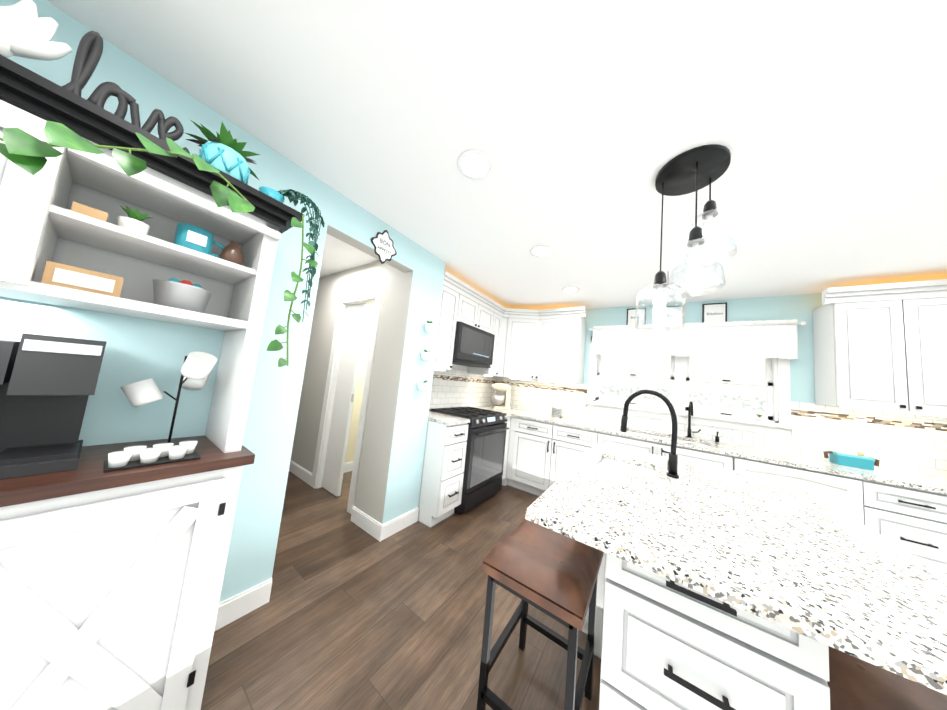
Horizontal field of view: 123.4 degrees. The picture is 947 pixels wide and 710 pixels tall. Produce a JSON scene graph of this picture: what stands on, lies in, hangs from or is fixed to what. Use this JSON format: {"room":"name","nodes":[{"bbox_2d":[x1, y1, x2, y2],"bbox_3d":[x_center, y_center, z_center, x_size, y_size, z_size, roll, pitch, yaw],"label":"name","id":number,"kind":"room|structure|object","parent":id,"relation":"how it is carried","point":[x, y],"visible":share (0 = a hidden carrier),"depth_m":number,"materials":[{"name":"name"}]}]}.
{"room":"kitchen","nodes":[
{"label":"kitchen","id":0,"kind":"room"},
{"bbox_2d":[0,0,416,602],"bbox_3d":[-2.118,-0.102,0.018,0.120,2.440,5.200,2,-6,35],"label":"wall","id":1,"kind":"structure","parent":0,"point":[142,350],"depth_m":1.20,"materials":[{"name":"teal"}]},
{"bbox_2d":[214,578,271,631],"bbox_3d":[-2.368,1.005,-0.410,0.014,0.117,4.450,2,-6,35],"label":"baseboard","id":2,"kind":"structure","parent":1,"relation":"attached to","point":[238,606],"depth_m":1.31,"materials":[{"name":"white wood"}]},
{"bbox_2d":[370,230,396,263],"bbox_3d":[-0.681,-0.827,1.949,0.009,0.274,0.234,2,-6,35],"label":"sign","id":3,"kind":"object","parent":1,"relation":"attached to","point":[384,248],"visible":1,"depth_m":1.94,"materials":[{"name":"white"}]},
{"bbox_2d":[383,507,418,539],"bbox_3d":[-0.606,1.417,2.163,0.014,0.117,0.362,2,-6,35],"label":"baseboard","id":4,"kind":"structure","parent":1,"relation":"attached to","point":[393,526],"depth_m":2.14,"materials":[{"name":"white wood"}]},
{"bbox_2d":[291,260,385,472],"bbox_3d":[-1.807,0.214,3.080,2.270,2.440,0.120,2,-6,35],"label":"wall","id":5,"kind":"structure","parent":0,"point":[332,288],"depth_m":2.98,"materials":[{"name":"grey paint"}]},
{"bbox_2d":[289,460,311,485],"bbox_3d":[-2.335,1.344,3.179,1.410,0.117,0.014,2,-6,35],"label":"baseboard","id":6,"kind":"structure","parent":5,"relation":"attached to","point":[294,468],"depth_m":2.93,"materials":[{"name":"white wood"}]},
{"bbox_2d":[311,288,382,513],"bbox_3d":[-1.289,0.391,2.685,0.810,2.115,0.138,2,-6,35],"label":"door frame","id":7,"kind":"structure","parent":5,"relation":"attached to","point":[331,447],"depth_m":2.74,"materials":[{"name":"white wood"}]},
{"bbox_2d":[345,305,374,462],"bbox_3d":[-1.219,0.342,3.842,0.120,2.440,1.820,2,-6,35],"label":"wall","id":8,"kind":"structure","parent":0,"point":[356,408],"depth_m":3.33,"materials":[{"name":"beige paint"}]},
{"bbox_2d":[344,461,353,472],"bbox_3d":[-1.304,1.489,3.655,0.014,0.117,1.720,2,-6,35],"label":"baseboard","id":9,"kind":"structure","parent":8,"relation":"attached to","point":[348,467],"depth_m":3.23,"materials":[{"name":"white wood"}]},
{"bbox_2d":[354,244,444,523],"bbox_3d":[-0.668,0.260,2.381,0.400,2.440,0.385,2,-6,35],"label":"wall","id":10,"kind":"structure","parent":0,"point":[391,460],"depth_m":2.23,"materials":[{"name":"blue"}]},
{"bbox_2d":[351,506,384,540],"bbox_3d":[-0.889,1.386,2.120,0.434,0.117,0.034,2,-6,35],"label":"baseboard","id":11,"kind":"structure","parent":10,"relation":"attached to","point":[361,519],"depth_m":2.08,"materials":[{"name":"white wood"}]},
{"bbox_2d":[417,380,428,390],"bbox_3d":[-0.446,0.270,2.260,0.100,0.099,0.097,2,-6,35],"label":"hanging planter","id":12,"kind":"object","parent":10,"relation":"attached to","point":[424,386],"visible":0.98,"depth_m":2.23,"materials":[{"name":"white ceramic"}]},
{"bbox_2d":[421,349,431,360],"bbox_3d":[-0.420,0.003,2.285,0.100,0.099,0.097,2,-6,35],"label":"hanging planter","id":13,"kind":"object","parent":10,"relation":"attached to","point":[426,355],"visible":1,"depth_m":2.25,"materials":[{"name":"white ceramic"}]},
{"bbox_2d":[424,321,434,331],"bbox_3d":[-0.395,-0.255,2.309,0.100,0.099,0.097,2,-6,35],"label":"hanging planter","id":14,"kind":"object","parent":10,"relation":"attached to","point":[429,326],"visible":0.98,"depth_m":2.27,"materials":[{"name":"white ceramic"}]},
{"bbox_2d":[434,279,461,370],"bbox_3d":[-0.427,-0.299,2.745,0.346,0.880,0.329,2,-6,35],"label":"upper cabinet","id":15,"kind":"object","parent":10,"relation":"attached to","point":[451,301],"depth_m":2.67,"materials":[{"name":"white wood"}]},
{"bbox_2d":[429,364,496,408],"bbox_3d":[-0.183,0.415,3.436,0.010,0.580,1.920,2,-6,35],"label":"wall tile","id":16,"kind":"structure","parent":10,"relation":"attached to","point":[455,387],"depth_m":3.43,"materials":[{"name":"tile"}]},
{"bbox_2d":[458,291,481,329],"bbox_3d":[-0.185,-0.516,3.085,0.346,0.340,0.435,2,-6,35],"label":"upper cabinet","id":17,"kind":"object","parent":10,"relation":"attached to","point":[471,313],"depth_m":3.01,"materials":[{"name":"white wood"}]},
{"bbox_2d":[452,321,494,367],"bbox_3d":[-0.110,-0.101,3.166,0.397,0.442,0.756,2,-6,35],"label":"microwave","id":18,"kind":"object","parent":17,"relation":"attached to","point":[473,346],"visible":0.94,"depth_m":2.98,"materials":[{"name":"black metal"}]},
{"bbox_2d":[201,471,600,709],"bbox_3d":[-0.852,1.312,0.342,7.070,0.060,7.760,2,-6,35],"label":"floor","id":19,"kind":"structure","parent":0,"point":[350,615],"depth_m":1.32,"materials":[{"name":"brown wood"}]},
{"bbox_2d":[0,54,324,709],"bbox_3d":[-1.294,0.087,0.591,0.587,2.330,1.549,2,-6,35],"label":"hutch","id":20,"kind":"object","parent":19,"relation":"on","point":[111,582],"visible":1,"depth_m":0.80,"materials":[{"name":"white wood"}]},
{"bbox_2d":[0,0,71,60],"bbox_3d":[-1.244,-0.851,0.598,0.118,0.257,0.315,2,-6,35],"label":"flower","id":21,"kind":"object","parent":20,"relation":"on","point":[26,31],"visible":0.98,"depth_m":0.68,"materials":[{"name":"white ceramic"}]},
{"bbox_2d":[0,333,106,479],"bbox_3d":[-1.362,0.123,0.707,0.273,0.385,0.345,2,-6,35],"label":"coffee maker","id":22,"kind":"object","parent":20,"relation":"on","point":[48,384],"visible":1,"depth_m":0.75,"materials":[{"name":"black plastic"}]},
{"bbox_2d":[61,31,189,153],"bbox_3d":[-1.070,-0.811,0.815,0.040,0.253,0.251,2,-6,35],"label":"love sign","id":23,"kind":"object","parent":20,"relation":"on","point":[88,53],"visible":0.69,"depth_m":0.76,"materials":[{"name":"black metal"}]},
{"bbox_2d":[41,261,212,312],"bbox_3d":[-1.157,-0.235,0.892,0.156,0.118,0.343,2,-6,35],"label":"decor","id":24,"kind":"object","parent":20,"relation":"on","point":[179,294],"visible":0.92,"depth_m":0.81,"materials":[{"name":"grey ceramic"}]},
{"bbox_2d":[103,440,200,471],"bbox_3d":[-1.082,0.336,0.870,0.110,0.046,0.200,2,-6,35],"label":"tray","id":25,"kind":"object","parent":20,"relation":"on","point":[136,456],"visible":1,"depth_m":0.84,"materials":[{"name":"white ceramic"}]},
{"bbox_2d":[71,201,244,265],"bbox_3d":[-1.104,-0.441,0.941,0.101,0.105,0.399,2,-6,35],"label":"decor","id":26,"kind":"object","parent":20,"relation":"on","point":[195,238],"visible":0.73,"depth_m":0.94,"materials":[{"name":"teal"}]},
{"bbox_2d":[120,351,216,447],"bbox_3d":[-1.189,0.168,0.998,0.273,0.384,0.236,2,-6,35],"label":"mug tree","id":27,"kind":"object","parent":20,"relation":"on","point":[197,368],"visible":0.92,"depth_m":0.98,"materials":[{"name":"white ceramic"}]},
{"bbox_2d":[184,120,259,184],"bbox_3d":[-0.971,-0.752,0.999,0.180,0.188,0.229,2,-6,35],"label":"decoration","id":28,"kind":"object","parent":20,"relation":"on","point":[224,152],"visible":0.85,"depth_m":0.95,"materials":[{"name":"teal ceramic"}]},
{"bbox_2d":[259,186,324,321],"bbox_3d":[-0.804,-0.456,1.127,0.192,0.577,0.265,2,-6,35],"label":"trailing plant","id":29,"kind":"object","parent":20,"relation":"on","point":[275,216],"depth_m":1.09,"materials":[{"name":"teal plant"}]},
{"bbox_2d":[418,418,469,527],"bbox_3d":[-0.441,1.079,2.535,0.636,0.888,0.329,2,-6,35],"label":"base cabinet","id":30,"kind":"object","parent":19,"relation":"on","point":[441,487],"depth_m":2.31,"materials":[{"name":"white wood"}]},
{"bbox_2d":[428,411,469,425],"bbox_3d":[-0.389,0.622,2.571,0.646,0.030,0.327,2,-6,35],"label":"countertop","id":31,"kind":"structure","parent":30,"relation":"on","point":[450,420],"depth_m":2.42,"materials":[{"name":"white stone"}]},
{"bbox_2d":[429,406,508,512],"bbox_3d":[-0.079,1.124,2.948,0.712,0.945,0.756,2,-6,35],"label":"range","id":32,"kind":"object","parent":19,"relation":"on","point":[484,460],"visible":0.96,"depth_m":2.71,"materials":[{"name":"black metal"}]},
{"bbox_2d":[502,418,513,485],"bbox_3d":[0.132,1.215,3.389,0.616,0.888,0.218,2,-6,35],"label":"base cabinet","id":33,"kind":"object","parent":19,"relation":"on","point":[506,466],"depth_m":3.28,"materials":[{"name":"white wood"}]},
{"bbox_2d":[506,422,513,485],"bbox_3d":[0.364,1.269,3.728,0.616,0.888,0.610,2,-6,35],"label":"base cabinet","id":34,"kind":"object","parent":19,"relation":"on","point":[511,423],"depth_m":3.30,"materials":[{"name":"white wood"}]},
{"bbox_2d":[510,418,557,495],"bbox_3d":[0.898,1.285,3.348,0.535,0.888,0.630,2,-6,35],"label":"base cabinet","id":35,"kind":"object","parent":19,"relation":"on","point":[534,452],"depth_m":3.10,"materials":[{"name":"white wood"}]},
{"bbox_2d":[477,518,603,709],"bbox_3d":[0.293,1.121,1.068,0.370,0.674,0.470,2,-6,35],"label":"stool","id":36,"kind":"object","parent":19,"relation":"on","point":[551,573],"visible":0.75,"depth_m":0.97,"materials":[{"name":"wood"},{"name":"black metal"}]},
{"bbox_2d":[554,426,605,482],"bbox_3d":[1.270,1.298,3.091,0.590,0.888,0.630,2,-6,35],"label":"base cabinet","id":37,"kind":"object","parent":19,"relation":"on","point":[573,444],"depth_m":2.86,"materials":[{"name":"white wood"}]},
{"bbox_2d":[606,430,665,456],"bbox_3d":[1.680,1.311,2.808,0.627,0.888,0.630,2,-6,35],"label":"base cabinet","id":38,"kind":"object","parent":19,"relation":"on","point":[636,444],"depth_m":2.55,"materials":[{"name":"white wood"}]},
{"bbox_2d":[662,434,732,469],"bbox_3d":[2.086,1.324,2.528,0.573,0.888,0.630,2,-6,35],"label":"base cabinet","id":39,"kind":"object","parent":19,"relation":"on","point":[704,457],"depth_m":2.26,"materials":[{"name":"white wood"}]},
{"bbox_2d":[582,455,829,709],"bbox_3d":[0.955,1.079,1.092,0.920,0.890,1.210,2,-6,35],"label":"kitchen island","id":40,"kind":"object","parent":19,"relation":"on","point":[660,644],"depth_m":0.69,"materials":[{"name":"white wood"}]},
{"bbox_2d":[525,443,664,578],"bbox_3d":[0.714,0.611,1.301,0.360,0.030,1.420,2,-6,35],"label":"island countertop","id":41,"kind":"structure","parent":40,"relation":"on","point":[613,511],"depth_m":0.87,"materials":[{"name":"white stone"}]},
{"bbox_2d":[620,390,678,477],"bbox_3d":[0.995,0.417,1.451,0.270,0.434,0.180,2,-6,35],"label":"island faucet","id":42,"kind":"object","parent":41,"relation":"on","point":[672,466],"visible":1,"depth_m":1.34,"materials":[{"name":"black metal"}]},
{"bbox_2d":[653,455,946,694],"bbox_3d":[1.121,0.625,1.020,0.630,0.030,1.420,2,-6,35],"label":"island countertop","id":43,"kind":"structure","parent":40,"relation":"on","point":[771,550],"depth_m":0.65,"materials":[{"name":"white stone"}]},
{"bbox_2d":[733,456,863,524],"bbox_3d":[2.579,1.340,2.170,0.638,0.886,0.638,2,-6,35],"label":"dishwasher","id":44,"kind":"object","parent":19,"relation":"on","point":[843,494],"visible":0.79,"depth_m":1.87,"materials":[{"name":"white"}]},
{"bbox_2d":[814,470,946,574],"bbox_3d":[3.034,1.356,1.873,0.443,0.888,0.630,2,-6,35],"label":"base cabinet","id":45,"kind":"object","parent":19,"relation":"on","point":[906,511],"depth_m":1.66,"materials":[{"name":"white wood"}]},
{"bbox_2d":[474,406,946,493],"bbox_3d":[1.961,0.842,2.477,4.632,0.030,0.981,2,-6,35],"label":"countertop","id":46,"kind":"structure","parent":45,"relation":"on","point":[891,477],"depth_m":2.17,"materials":[{"name":"white stone"}]},
{"bbox_2d":[491,383,510,409],"bbox_3d":[0.424,0.614,3.851,0.304,0.379,0.304,2,-6,35],"label":"stand mixer","id":47,"kind":"object","parent":46,"relation":"on","point":[498,401],"visible":1,"depth_m":3.81,"materials":[{"name":"beige metal"}]},
{"bbox_2d":[552,407,561,417],"bbox_3d":[1.135,0.778,3.468,0.120,0.120,0.070,2,-6,35],"label":"napkin holder","id":48,"kind":"object","parent":46,"relation":"on","point":[556,412],"visible":1,"depth_m":3.44,"materials":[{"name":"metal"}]},
{"bbox_2d":[686,401,718,441],"bbox_3d":[2.380,0.687,2.634,0.260,0.386,0.210,2,-6,35],"label":"sink faucet","id":49,"kind":"object","parent":46,"relation":"on","point":[690,412],"visible":1,"depth_m":2.73,"materials":[{"name":"black metal"}]},
{"bbox_2d":[823,448,879,469],"bbox_3d":[3.040,0.828,2.057,0.268,0.128,0.130,2,-6,35],"label":"basket","id":50,"kind":"object","parent":46,"relation":"on","point":[848,457],"visible":1,"depth_m":2.02,"materials":[{"name":"teal"}]},
{"bbox_2d":[827,646,946,709],"bbox_3d":[1.002,1.139,0.512,0.370,0.674,0.470,2,-6,35],"label":"stool","id":51,"kind":"object","parent":19,"relation":"on","point":[854,683],"visible":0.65,"depth_m":0.63,"materials":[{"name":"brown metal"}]},
{"bbox_2d":[47,0,946,309],"bbox_3d":[-0.612,-1.155,0.573,7.070,0.040,7.760,2,-6,35],"label":"ceiling","id":52,"kind":"structure","parent":0,"point":[579,122],"depth_m":1.07,"materials":[{"name":"white paint"}]},
{"bbox_2d":[457,149,492,179],"bbox_3d":[0.008,-0.998,1.346,0.189,0.003,0.189,3,-6,29],"label":"recessed light","id":53,"kind":"object","parent":52,"relation":"in","point":[473,164],"depth_m":1.34,"materials":[{"name":"white plastic"}]},
{"bbox_2d":[530,245,552,256],"bbox_3d":[0.569,-0.869,2.139,0.189,0.003,0.189,5,-5,11],"label":"recessed light","id":54,"kind":"object","parent":52,"relation":"in","point":[541,250],"depth_m":2.14,"materials":[{"name":"white plastic"}]},
{"bbox_2d":[562,287,578,292],"bbox_3d":[1.111,-0.743,2.921,0.189,0.003,0.189,5,-5,11],"label":"recessed light","id":55,"kind":"object","parent":52,"relation":"in","point":[568,289],"depth_m":2.92,"materials":[{"name":"white plastic"}]},
{"bbox_2d":[635,144,738,332],"bbox_3d":[1.012,-0.516,1.217,0.385,0.795,0.338,2,-6,35],"label":"pendant light","id":56,"kind":"object","parent":52,"relation":"hanging from","point":[696,169],"visible":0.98,"depth_m":1.20,"materials":[{"name":"clear glass"}]},
{"bbox_2d":[583,293,911,472],"bbox_3d":[2.355,0.605,2.929,4.770,2.440,0.120,2,-6,35],"label":"wall","id":57,"kind":"structure","parent":0,"point":[801,308],"depth_m":2.57,"materials":[{"name":"teal paint"}]},
{"bbox_2d":[467,311,501,374],"bbox_3d":[0.161,-0.161,3.602,0.346,0.880,0.237,2,-6,35],"label":"upper cabinet","id":58,"kind":"object","parent":57,"relation":"attached to","point":[497,314],"depth_m":3.50,"materials":[{"name":"white wood"}]},
{"bbox_2d":[482,303,493,333],"bbox_3d":[-0.003,-0.473,3.351,0.346,0.340,0.435,2,-6,35],"label":"upper cabinet","id":59,"kind":"object","parent":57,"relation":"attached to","point":[487,311],"depth_m":3.32,"materials":[{"name":"white wood"}]},
{"bbox_2d":[490,311,541,379],"bbox_3d":[0.586,-0.104,3.775,0.853,0.880,0.644,2,-6,35],"label":"upper cabinet","id":60,"kind":"object","parent":57,"relation":"attached to","point":[519,332],"depth_m":3.59,"materials":[{"name":"white wood"}]},
{"bbox_2d":[538,311,585,383],"bbox_3d":[1.180,-0.068,3.534,0.607,0.880,0.362,2,-6,35],"label":"upper cabinet","id":61,"kind":"object","parent":57,"relation":"attached to","point":[563,336],"depth_m":3.37,"materials":[{"name":"white wood"}]},
{"bbox_2d":[626,308,645,324],"bbox_3d":[2.053,-0.472,3.221,0.205,0.240,0.022,2,-6,35],"label":"frame","id":62,"kind":"object","parent":57,"relation":"attached to","point":[631,315],"visible":0.52,"depth_m":3.23,"materials":[{"name":"black"}]},
{"bbox_2d":[663,305,682,323],"bbox_3d":[2.358,-0.462,3.010,0.195,0.240,0.022,2,-6,35],"label":"frame","id":63,"kind":"object","parent":57,"relation":"attached to","point":[669,316],"depth_m":3.02,"materials":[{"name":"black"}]},
{"bbox_2d":[585,336,795,436],"bbox_3d":[2.316,0.261,2.980,1.820,0.985,0.170,2,-6,35],"label":"window","id":64,"kind":"structure","parent":57,"relation":"in","point":[777,418],"depth_m":2.78,"materials":[{"name":"white wood"}]},
{"bbox_2d":[756,414,762,420],"bbox_3d":[2.811,0.616,2.505,0.054,0.065,0.056,2,-6,35],"label":"potted plant","id":65,"kind":"object","parent":64,"relation":"on","point":[758,418],"visible":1,"depth_m":2.50,"materials":[{"name":"white ceramic"}]},
{"bbox_2d":[589,319,805,358],"bbox_3d":[2.335,-0.169,2.926,1.880,0.381,0.108,2,-6,35],"label":"valance curtain","id":66,"kind":"object","parent":57,"relation":"attached to","point":[765,339],"visible":0.88,"depth_m":2.75,"materials":[{"name":"white fabric"}]},
{"bbox_2d":[702,302,726,322],"bbox_3d":[2.652,-0.452,2.808,0.200,0.240,0.022,2,-6,35],"label":"frame","id":67,"kind":"object","parent":57,"relation":"attached to","point":[714,312],"visible":1,"depth_m":2.80,"materials":[{"name":"black"}]},
{"bbox_2d":[493,377,946,477],"bbox_3d":[2.263,0.654,2.904,4.649,0.480,0.009,2,-6,35],"label":"wall tile","id":68,"kind":"structure","parent":57,"relation":"attached to","point":[912,443],"depth_m":2.31,"materials":[{"name":"tile"}]},
{"bbox_2d":[813,295,897,412],"bbox_3d":[3.232,0.000,2.131,0.377,0.880,0.340,2,-6,35],"label":"upper cabinet","id":69,"kind":"object","parent":57,"relation":"attached to","point":[880,347],"depth_m":2.05,"materials":[{"name":"white wood"}]},
{"bbox_2d":[886,291,946,416],"bbox_3d":[3.464,0.006,1.949,0.432,0.880,0.376,2,-6,35],"label":"upper cabinet","id":70,"kind":"object","parent":57,"relation":"attached to","point":[918,319],"depth_m":1.89,"materials":[{"name":"white wood"}]},
{"label":"outside","id":71,"kind":"structure","parent":0,"visible":0},
{"bbox_2d":[599,354,766,415],"bbox_3d":[2.810,0.338,3.700,2.830,2.000,0.020,2,-6,35],"label":"window","id":72,"kind":"structure","parent":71,"point":[748,399],"depth_m":3.48,"materials":[{"name":"clear glass"}]}
]}

